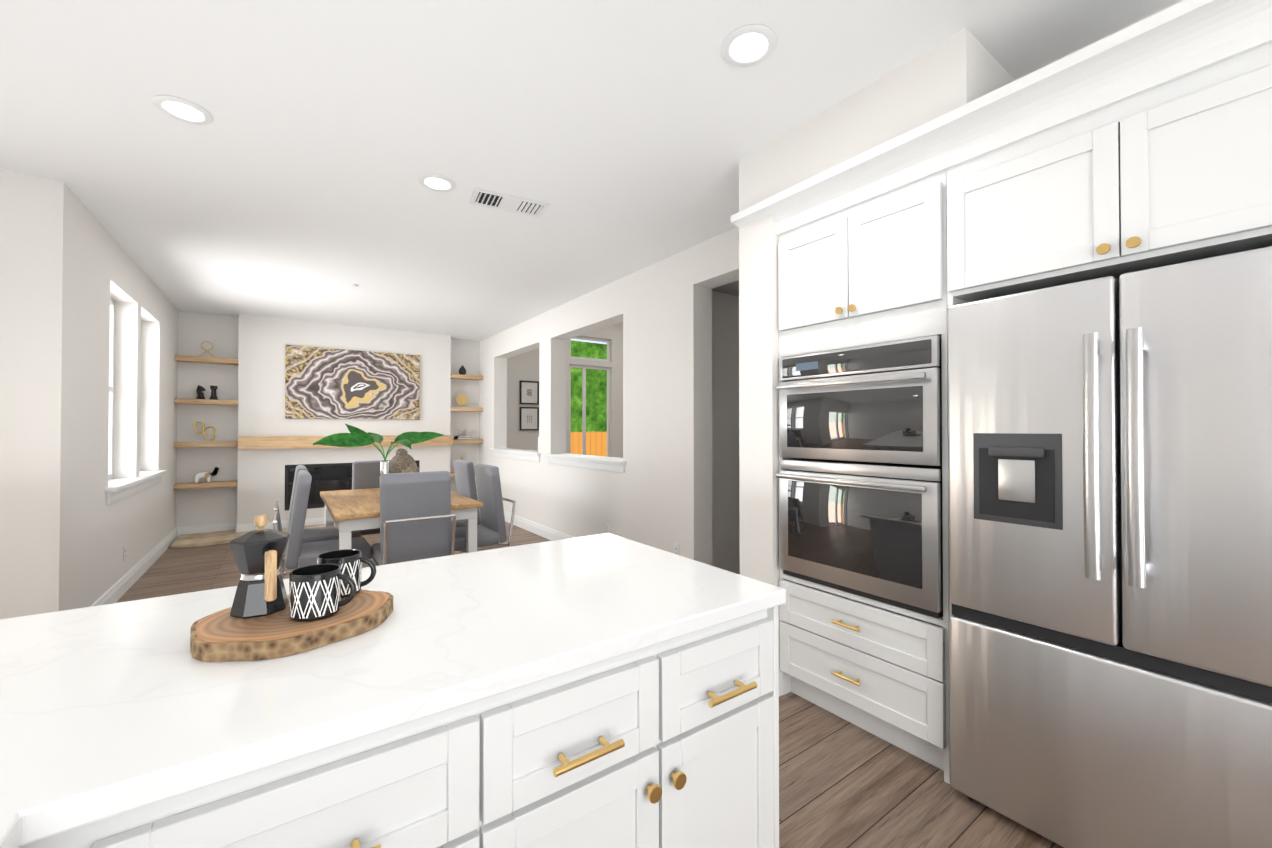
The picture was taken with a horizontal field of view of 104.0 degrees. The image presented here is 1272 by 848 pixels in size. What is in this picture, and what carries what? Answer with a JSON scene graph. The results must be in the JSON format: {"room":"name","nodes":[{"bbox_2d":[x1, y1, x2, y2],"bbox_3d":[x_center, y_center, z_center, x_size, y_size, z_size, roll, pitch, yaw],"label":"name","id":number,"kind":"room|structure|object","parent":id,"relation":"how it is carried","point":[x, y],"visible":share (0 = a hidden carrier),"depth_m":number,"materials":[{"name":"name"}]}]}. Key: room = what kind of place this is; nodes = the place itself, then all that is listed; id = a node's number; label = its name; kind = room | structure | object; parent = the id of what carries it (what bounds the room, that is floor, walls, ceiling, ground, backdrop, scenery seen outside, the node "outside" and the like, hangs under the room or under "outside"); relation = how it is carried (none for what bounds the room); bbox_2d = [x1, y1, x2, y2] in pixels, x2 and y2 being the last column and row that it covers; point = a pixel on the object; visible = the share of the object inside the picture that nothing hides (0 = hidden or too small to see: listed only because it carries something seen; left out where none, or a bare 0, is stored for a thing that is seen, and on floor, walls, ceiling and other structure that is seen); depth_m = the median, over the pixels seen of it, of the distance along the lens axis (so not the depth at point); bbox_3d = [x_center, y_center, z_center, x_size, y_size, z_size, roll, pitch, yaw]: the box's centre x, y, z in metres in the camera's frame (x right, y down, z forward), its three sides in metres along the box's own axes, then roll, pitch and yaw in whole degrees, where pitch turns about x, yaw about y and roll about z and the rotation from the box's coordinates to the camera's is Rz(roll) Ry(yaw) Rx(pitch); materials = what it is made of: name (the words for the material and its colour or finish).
{"room":"kitchen and dining room","nodes":[
{"label":"kitchen and dining room","id":0,"kind":"room"},
{"bbox_2d":[0,170,9,619],"bbox_3d":[-4.314,-0.033,2.257,1.940,2.740,0.200,0,-1,-35],"label":"wall","id":1,"kind":"structure","parent":0,"point":[4,227],"depth_m":2.73,"materials":[{"name":"white paint"}]},
{"bbox_2d":[5,172,177,618],"bbox_3d":[-4.493,-0.012,4.357,0.200,2.740,3.830,0,-1,-35],"label":"wall","id":2,"kind":"structure","parent":0,"point":[74,267],"depth_m":3.07,"materials":[{"name":"white paint"}]},
{"bbox_2d":[123,546,125,560],"bbox_3d":[-4.126,1.045,4.012,0.008,0.114,0.070,0,-1,-35],"label":"outlet","id":3,"kind":"object","parent":2,"relation":"attached to","point":[124,553],"visible":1,"depth_m":3.99,"materials":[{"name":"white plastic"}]},
{"bbox_2d":[90,527,178,606],"bbox_3d":[-4.400,1.291,4.400,0.016,0.135,3.846,0,-1,-35],"label":"baseboard","id":4,"kind":"structure","parent":2,"relation":"attached to","point":[118,590],"depth_m":4.27,"materials":[{"name":"white wood"}]},
{"bbox_2d":[105,298,167,504],"bbox_3d":[-4.434,-0.229,4.327,0.262,1.643,1.950,0,-1,-35],"label":"dining room window","id":5,"kind":"structure","parent":2,"relation":"in","point":[111,388],"depth_m":4.21,"materials":[{"name":"white wood"}]},
{"bbox_2d":[237,314,450,524],"bbox_3d":[-3.942,0.014,6.961,2.545,2.740,0.219,0,-1,-35],"label":"wall","id":6,"kind":"structure","parent":0,"point":[264,341],"depth_m":6.52,"materials":[{"name":"white paint"}]},
{"bbox_2d":[234,517,334,531],"bbox_3d":[-3.873,1.315,6.853,2.577,0.135,0.016,0,-1,-35],"label":"baseboard","id":7,"kind":"structure","parent":6,"relation":"attached to","point":[321,520],"depth_m":6.31,"materials":[{"name":"white wood"}]},
{"bbox_2d":[238,435,452,449],"bbox_3d":[-3.828,0.239,6.803,2.525,0.157,0.163,0,-1,-35],"label":"mantel shelf","id":8,"kind":"object","parent":6,"relation":"attached to","point":[269,442],"visible":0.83,"depth_m":6.36,"materials":[{"name":"brown wood"}]},
{"bbox_2d":[285,460,418,509],"bbox_3d":[-3.910,0.829,6.939,1.624,0.584,0.135,0,-1,-35],"label":"fireplace insert","id":9,"kind":"object","parent":6,"relation":"in","point":[332,477],"visible":0.25,"depth_m":6.65,"materials":[{"name":"black"}]},
{"bbox_2d":[285,345,419,419],"bbox_3d":[-3.856,-0.542,6.869,1.620,0.950,0.032,0,-1,-35],"label":"canvas art","id":10,"kind":"object","parent":6,"relation":"attached to","point":[326,383],"visible":0.94,"depth_m":6.81},
{"bbox_2d":[176,311,622,526],"bbox_3d":[-2.080,-0.350,8.527,8.960,3.500,0.170,0,-1,-35],"label":"wall","id":11,"kind":"structure","parent":0,"point":[204,506],"depth_m":6.26,"materials":[{"name":"white paint"}]},
{"bbox_2d":[174,480,236,489],"bbox_3d":[-5.219,0.739,6.050,0.581,0.058,0.213,0,-1,-35],"label":"shelf","id":12,"kind":"object","parent":11,"relation":"attached to","point":[211,484],"visible":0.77,"depth_m":5.97,"materials":[{"name":"brown wood"}]},
{"bbox_2d":[194,467,218,482],"bbox_3d":[-5.222,0.618,6.045,0.069,0.182,0.228,-1,-1,45],"label":"elephant","id":13,"kind":"object","parent":12,"relation":"on","point":[206,475],"visible":1,"depth_m":6.02},
{"bbox_2d":[174,399,237,405],"bbox_3d":[-5.219,-0.266,6.059,0.581,0.058,0.213,0,-1,-35],"label":"shelf","id":14,"kind":"object","parent":11,"relation":"attached to","point":[204,402],"visible":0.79,"depth_m":5.98,"materials":[{"name":"brown wood"}]},
{"bbox_2d":[196,385,205,398],"bbox_3d":[-5.273,-0.384,6.020,0.096,0.174,0.096,0,-1,-20],"label":"knight","id":15,"kind":"object","parent":14,"relation":"on","point":[199,391],"visible":0.9,"depth_m":6.00,"materials":[{"name":"black"}]},
{"bbox_2d":[209,386,217,399],"bbox_3d":[-5.175,-0.382,6.090,0.091,0.172,0.091,0,-1,-35],"label":"decorative piece","id":16,"kind":"object","parent":14,"relation":"on","point":[213,396],"visible":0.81,"depth_m":6.07,"materials":[{"name":"black"}]},
{"bbox_2d":[174,442,237,447],"bbox_3d":[-5.219,0.249,6.054,0.581,0.058,0.213,0,-1,-35],"label":"shelf","id":17,"kind":"object","parent":11,"relation":"attached to","point":[204,444],"visible":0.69,"depth_m":5.96,"materials":[{"name":"brown wood"}]},
{"bbox_2d":[193,421,215,441],"bbox_3d":[-5.239,0.091,6.036,0.210,0.256,0.084,0,-1,-35],"label":"rings","id":18,"kind":"object","parent":17,"relation":"on","point":[204,428],"visible":1,"depth_m":6.03,"materials":[{"name":"gold metal"}]},
{"bbox_2d":[175,355,237,364],"bbox_3d":[-5.219,-0.776,6.065,0.581,0.058,0.213,0,-1,-35],"label":"shelf","id":19,"kind":"object","parent":11,"relation":"attached to","point":[206,360],"visible":0.85,"depth_m":5.99,"materials":[{"name":"brown wood"}]},
{"bbox_2d":[199,341,215,357],"bbox_3d":[-5.228,-0.910,6.058,0.175,0.205,0.030,0,-1,-35],"label":"knot","id":20,"kind":"object","parent":19,"relation":"on","point":[207,350],"visible":0.98,"depth_m":6.05,"materials":[{"name":"gold metal"}]},
{"bbox_2d":[179,522,236,535],"bbox_3d":[-5.260,1.308,6.138,0.545,0.135,0.016,0,-1,-35],"label":"baseboard","id":21,"kind":"structure","parent":11,"relation":"attached to","point":[222,526],"depth_m":6.11,"materials":[{"name":"white wood"}]},
{"bbox_2d":[451,374,482,380],"bbox_3d":[-2.697,-0.738,7.855,0.506,0.058,0.213,0,-1,-35],"label":"shelf","id":22,"kind":"object","parent":11,"relation":"attached to","point":[465,377],"visible":0.79,"depth_m":7.77,"materials":[{"name":"brown wood"}]},
{"bbox_2d":[459,366,465,374],"bbox_3d":[-2.733,-0.844,7.829,0.112,0.150,0.112,0,-1,-35],"label":"vase","id":23,"kind":"object","parent":22,"relation":"on","point":[462,370],"visible":0.85,"depth_m":7.79,"materials":[{"name":"black ceramic"}]},
{"bbox_2d":[451,407,482,411],"bbox_3d":[-2.697,-0.228,7.850,0.506,0.058,0.213,0,-1,-35],"label":"shelf","id":24,"kind":"object","parent":11,"relation":"attached to","point":[463,409],"visible":0.83,"depth_m":7.77,"materials":[{"name":"brown wood"}]},
{"bbox_2d":[456,394,467,406],"bbox_3d":[-2.741,-0.366,7.818,0.176,0.215,0.050,0,-1,-35],"label":"disc","id":25,"kind":"object","parent":24,"relation":"on","point":[461,399],"visible":0.92,"depth_m":7.81,"materials":[{"name":"gold metal"}]},
{"bbox_2d":[453,439,482,442],"bbox_3d":[-2.697,0.272,7.845,0.506,0.058,0.213,0,-1,-35],"label":"shelf","id":26,"kind":"object","parent":11,"relation":"attached to","point":[468,441],"visible":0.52,"depth_m":7.77,"materials":[{"name":"brown wood"}]},
{"bbox_2d":[454,429,470,439],"bbox_3d":[-2.733,0.157,7.819,0.220,0.168,0.162,1,-1,-43],"label":"jack","id":27,"kind":"object","parent":26,"relation":"on","point":[461,437],"visible":1,"depth_m":7.77,"materials":[{"name":"silver"}]},
{"bbox_2d":[520,380,538,404],"bbox_3d":[-1.840,-0.540,8.572,0.340,0.400,0.030,0,-1,-35],"label":"framed picture","id":28,"kind":"object","parent":11,"relation":"attached to","point":[529,392],"visible":0.98,"depth_m":8.57,"materials":[{"name":"black"}]},
{"bbox_2d":[520,407,538,429],"bbox_3d":[-1.840,-0.090,8.567,0.340,0.400,0.030,0,-1,-35],"label":"framed picture","id":29,"kind":"object","parent":11,"relation":"attached to","point":[529,418],"visible":0.96,"depth_m":8.57,"materials":[{"name":"black"}]},
{"bbox_2d":[570,336,609,456],"bbox_3d":[-0.360,-0.468,9.743,2.186,2.316,0.050,0,-1,-35],"label":"living room window","id":30,"kind":"structure","parent":11,"relation":"in","point":[584,368],"depth_m":9.31,"materials":[{"name":"white"}]},
{"bbox_2d":[0,0,1177,340],"bbox_3d":[-1.817,-1.465,2.071,5.780,0.120,10.680,0,-1,-35],"label":"ceiling","id":31,"kind":"structure","parent":0,"point":[622,138],"depth_m":2.33,"materials":[{"name":"white paint"}]},
{"bbox_2d":[152,95,212,124],"bbox_3d":[-2.021,-1.398,2.220,0.204,0.009,0.204,0,-1,-35],"label":"recessed light","id":32,"kind":"object","parent":31,"relation":"in","point":[183,110],"visible":1,"depth_m":2.21,"materials":[{"name":"white plastic"}]},
{"bbox_2d":[418,174,455,191],"bbox_3d":[-1.149,-1.391,2.875,0.204,0.009,0.204,0,-1,-35],"label":"recessed light","id":33,"kind":"object","parent":31,"relation":"in","point":[436,182],"visible":1,"depth_m":2.87,"materials":[{"name":"white plastic"}]},
{"bbox_2d":[469,188,549,217],"bbox_3d":[-0.796,-1.388,3.138,0.460,0.016,0.220,0,-1,-27],"label":"ceiling vent","id":34,"kind":"object","parent":31,"relation":"in","point":[500,201],"visible":0.98,"depth_m":3.12,"materials":[{"name":"white plastic"}]},
{"bbox_2d":[721,24,776,66],"bbox_3d":[0.419,-1.401,1.849,0.204,0.009,0.204,0,-1,-35],"label":"recessed light","id":35,"kind":"object","parent":31,"relation":"in","point":[749,45],"visible":1,"depth_m":1.84,"materials":[{"name":"white plastic"}]},
{"bbox_2d":[116,511,1063,847],"bbox_3d":[0.195,1.400,3.545,11.200,0.100,11.200,0,-1,-35],"label":"floor","id":36,"kind":"structure","parent":0,"point":[844,783],"depth_m":1.84,"materials":[{"name":"brown wood"}]},
{"bbox_2d":[170,523,335,548],"bbox_3d":[-4.086,1.357,6.516,2.900,0.045,0.718,0,-1,-35],"label":"hearth slab","id":37,"kind":"object","parent":36,"relation":"on","point":[202,539],"visible":0.35,"depth_m":5.76,"materials":[{"name":"wood"}]},
{"bbox_2d":[274,465,360,554],"bbox_3d":[-2.570,0.846,4.015,0.571,1.017,0.450,0,-1,-35],"label":"chair","id":38,"kind":"object","parent":36,"relation":"on","point":[317,534],"visible":0.33,"depth_m":3.91,"materials":[{"name":"grey fabric"}]},
{"bbox_2d":[273,470,371,578],"bbox_3d":[-2.211,0.841,3.509,0.571,1.017,0.450,0,-1,-35],"label":"chair","id":39,"kind":"object","parent":36,"relation":"on","point":[298,553],"visible":0.56,"depth_m":3.27,"materials":[{"name":"grey fabric"}]},
{"bbox_2d":[352,460,390,534],"bbox_3d":[-2.367,0.852,4.620,0.450,1.017,0.571,0,-1,-35],"label":"chair","id":40,"kind":"object","parent":36,"relation":"on","point":[365,474],"visible":0.06,"depth_m":4.62,"materials":[{"name":"grey fabric"}]},
{"bbox_2d":[18,606,778,847],"bbox_3d":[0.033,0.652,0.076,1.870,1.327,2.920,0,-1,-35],"label":"base cabinet","id":41,"kind":"object","parent":36,"relation":"on","point":[673,743],"visible":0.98,"depth_m":0.89,"materials":[{"name":"white wood"}]},
{"bbox_2d":[0,533,785,847],"bbox_3d":[0.003,0.419,0.118,1.908,0.036,3.060,0,-1,-35],"label":"countertop","id":42,"kind":"structure","parent":41,"relation":"on","point":[110,710],"depth_m":0.84,"materials":[{"name":"stone"}]},
{"bbox_2d":[190,590,392,661],"bbox_3d":[-0.677,0.393,0.998,0.342,0.032,0.283,0,-1,-27],"label":"board","id":43,"kind":"object","parent":42,"relation":"on","point":[221,635],"visible":0.75,"depth_m":0.91,"materials":[{"name":"brown wood"}]},
{"bbox_2d":[229,515,289,618],"bbox_3d":[-0.753,0.281,1.000,0.146,0.191,0.101,0,-1,41],"label":"moka pot","id":44,"kind":"object","parent":43,"relation":"on","point":[258,554],"visible":1,"depth_m":0.97,"materials":[{"name":"black metal"}]},
{"bbox_2d":[289,564,356,620],"bbox_3d":[-0.620,0.332,0.988,0.117,0.088,0.086,0,-1,-10],"label":"mug","id":45,"kind":"object","parent":43,"relation":"on","point":[315,592],"visible":0.98,"depth_m":0.96,"materials":[{"name":"black ceramic"}]},
{"bbox_2d":[317,549,375,597],"bbox_3d":[-0.646,0.333,1.112,0.117,0.088,0.086,0,-1,-15],"label":"mug","id":46,"kind":"object","parent":43,"relation":"on","point":[349,561],"visible":0.67,"depth_m":1.10,"materials":[{"name":"black ceramic"}]},
{"bbox_2d":[320,488,482,552],"bbox_3d":[-1.973,0.975,4.063,0.960,0.760,1.510,0,-1,-35],"label":"dining table","id":47,"kind":"object","parent":36,"relation":"on","point":[347,512],"visible":0.52,"depth_m":3.69,"materials":[{"name":"brown wood"}]},
{"bbox_2d":[313,423,443,475],"bbox_3d":[-2.032,0.293,3.921,0.883,0.598,0.711,0,-1,-35],"label":"potted plant","id":48,"kind":"object","parent":47,"relation":"on","point":[356,437],"visible":0.96,"depth_m":3.91,"materials":[{"name":"green plant"}]},
{"bbox_2d":[390,448,419,472],"bbox_3d":[-1.915,0.398,4.115,0.228,0.393,0.190,0,-1,-15],"label":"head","id":49,"kind":"object","parent":47,"relation":"on","point":[402,461],"visible":0.65,"depth_m":4.05},
{"bbox_2d":[371,471,455,565],"bbox_3d":[-1.579,0.841,3.510,0.450,1.017,0.571,0,-1,-35],"label":"chair","id":50,"kind":"object","parent":36,"relation":"on","point":[417,521],"visible":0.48,"depth_m":3.36,"materials":[{"name":"grey fabric"}]},
{"bbox_2d":[453,460,483,550],"bbox_3d":[-1.712,0.852,4.587,0.571,1.017,0.450,0,-1,-35],"label":"chair","id":51,"kind":"object","parent":36,"relation":"on","point":[464,472],"visible":0.19,"depth_m":4.51,"materials":[{"name":"grey fabric"}]},
{"bbox_2d":[454,463,515,553],"bbox_3d":[-1.336,0.847,4.057,0.571,1.017,0.450,0,-1,-35],"label":"chair","id":52,"kind":"object","parent":36,"relation":"on","point":[491,530],"visible":0.52,"depth_m":3.98,"materials":[{"name":"grey fabric"}]},
{"bbox_2d":[778,170,949,783],"bbox_3d":[1.167,0.188,2.327,0.679,2.300,0.770,0,-1,-35],"label":"tall cabinet","id":53,"kind":"object","parent":36,"relation":"on","point":[871,271],"visible":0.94,"depth_m":2.08,"materials":[{"name":"white wood"}]},
{"bbox_2d":[776,335,941,465],"bbox_3d":[1.109,-0.084,2.288,0.582,0.490,0.726,0,-1,-35],"label":"built-in microwave","id":54,"kind":"object","parent":53,"relation":"in","point":[879,403],"visible":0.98,"depth_m":2.08,"materials":[{"name":"grey metal"}]},
{"bbox_2d":[776,458,942,617],"bbox_3d":[1.109,0.453,2.283,0.582,0.560,0.726,0,-1,-35],"label":"wall oven","id":55,"kind":"object","parent":53,"relation":"in","point":[872,530],"visible":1,"depth_m":2.07,"materials":[{"name":"grey metal"}]},
{"bbox_2d":[731,0,1271,234],"bbox_3d":[1.104,-1.026,1.847,0.112,0.147,1.940,0,-1,-35],"label":"crown molding","id":56,"kind":"structure","parent":53,"relation":"attached to","point":[1181,39],"depth_m":1.58,"materials":[{"name":"white wood"}]},
{"bbox_2d":[946,43,1271,668],"bbox_3d":[1.679,0.181,1.635,0.687,2.300,0.948,0,-1,-35],"label":"tall cabinet","id":57,"kind":"object","parent":36,"relation":"on","point":[1176,171],"visible":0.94,"depth_m":1.46,"materials":[{"name":"white wood"}]},
{"bbox_2d":[947,246,1271,847],"bbox_3d":[1.624,0.448,1.593,0.741,1.765,0.898,0,-1,-35],"label":"fridge","id":58,"kind":"object","parent":36,"relation":"on","point":[1110,527],"visible":1,"depth_m":1.42,"materials":[{"name":"grey metal"}]},
{"bbox_2d":[479,227,738,565],"bbox_3d":[-0.664,-0.380,5.601,0.200,3.500,6.240,0,-1,-35],"label":"wall","id":59,"kind":"structure","parent":0,"point":[657,494],"depth_m":4.44,"materials":[{"name":"white paint"}]},
{"bbox_2d":[479,510,574,540],"bbox_3d":[-1.059,1.307,5.954,0.016,0.135,5.180,0,-1,-35],"label":"baseboard","id":60,"kind":"structure","parent":59,"relation":"attached to","point":[546,532],"depth_m":6.20,"materials":[{"name":"white wood"}]},
{"bbox_2d":[489,448,625,472],"bbox_3d":[-1.066,0.413,6.130,0.275,0.115,3.600,0,-1,-35],"label":"trim","id":61,"kind":"structure","parent":59,"relation":"attached to","point":[612,464],"depth_m":5.51,"materials":[{"name":"white"}]},
{"bbox_2d":[606,523,609,532],"bbox_3d":[-0.275,1.033,4.858,0.008,0.114,0.070,0,-1,-35],"label":"outlet","id":62,"kind":"object","parent":59,"relation":"attached to","point":[607,528],"visible":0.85,"depth_m":4.86,"materials":[{"name":"white plastic"}]},
{"bbox_2d":[674,543,679,554],"bbox_3d":[0.327,1.025,4.010,0.008,0.114,0.070,0,-1,-35],"label":"outlet","id":63,"kind":"object","parent":59,"relation":"attached to","point":[677,549],"visible":0.88,"depth_m":4.00,"materials":[{"name":"white plastic"}]},
{"bbox_2d":[712,280,738,296],"bbox_3d":[1.423,-1.675,7.097,4.920,1.120,6.240,0,-1,-35],"label":"ceiling","id":64,"kind":"structure","parent":0,"point":[731,288],"depth_m":4.22,"materials":[{"name":"white paint"}]},
{"bbox_2d":[712,291,739,574],"bbox_3d":[0.931,-0.390,4.539,1.170,3.500,0.140,0,-1,-35],"label":"wall","id":65,"kind":"structure","parent":0,"point":[725,448],"depth_m":4.32,"materials":[{"name":"grey paint"}]},
{"bbox_2d":[739,142,779,665],"bbox_3d":[0.949,-0.028,2.783,0.830,2.740,0.218,0,-1,-35],"label":"wall","id":66,"kind":"structure","parent":0,"point":[758,401],"depth_m":2.52,"materials":[{"name":"white paint"}]},
{"bbox_2d":[772,28,1013,195],"bbox_3d":[1.212,-1.252,2.320,0.710,0.300,0.862,0,-1,-35],"label":"soffit","id":67,"kind":"structure","parent":0,"point":[958,69],"depth_m":1.98,"materials":[{"name":"white paint"}]},
{"bbox_2d":[1014,0,1182,80],"bbox_3d":[2.560,-1.267,0.811,0.260,0.300,3.160,0,-1,-35],"label":"wall","id":68,"kind":"structure","parent":0,"point":[1128,25],"depth_m":1.81,"materials":[{"name":"white paint"}]},
{"label":"outside","id":69,"kind":"structure","parent":0,"visible":0},
{"bbox_2d":[571,338,606,456],"bbox_3d":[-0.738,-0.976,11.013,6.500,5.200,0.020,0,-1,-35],"label":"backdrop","id":70,"kind":"structure","parent":69,"point":[596,412],"depth_m":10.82,"materials":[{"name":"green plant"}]}
]}

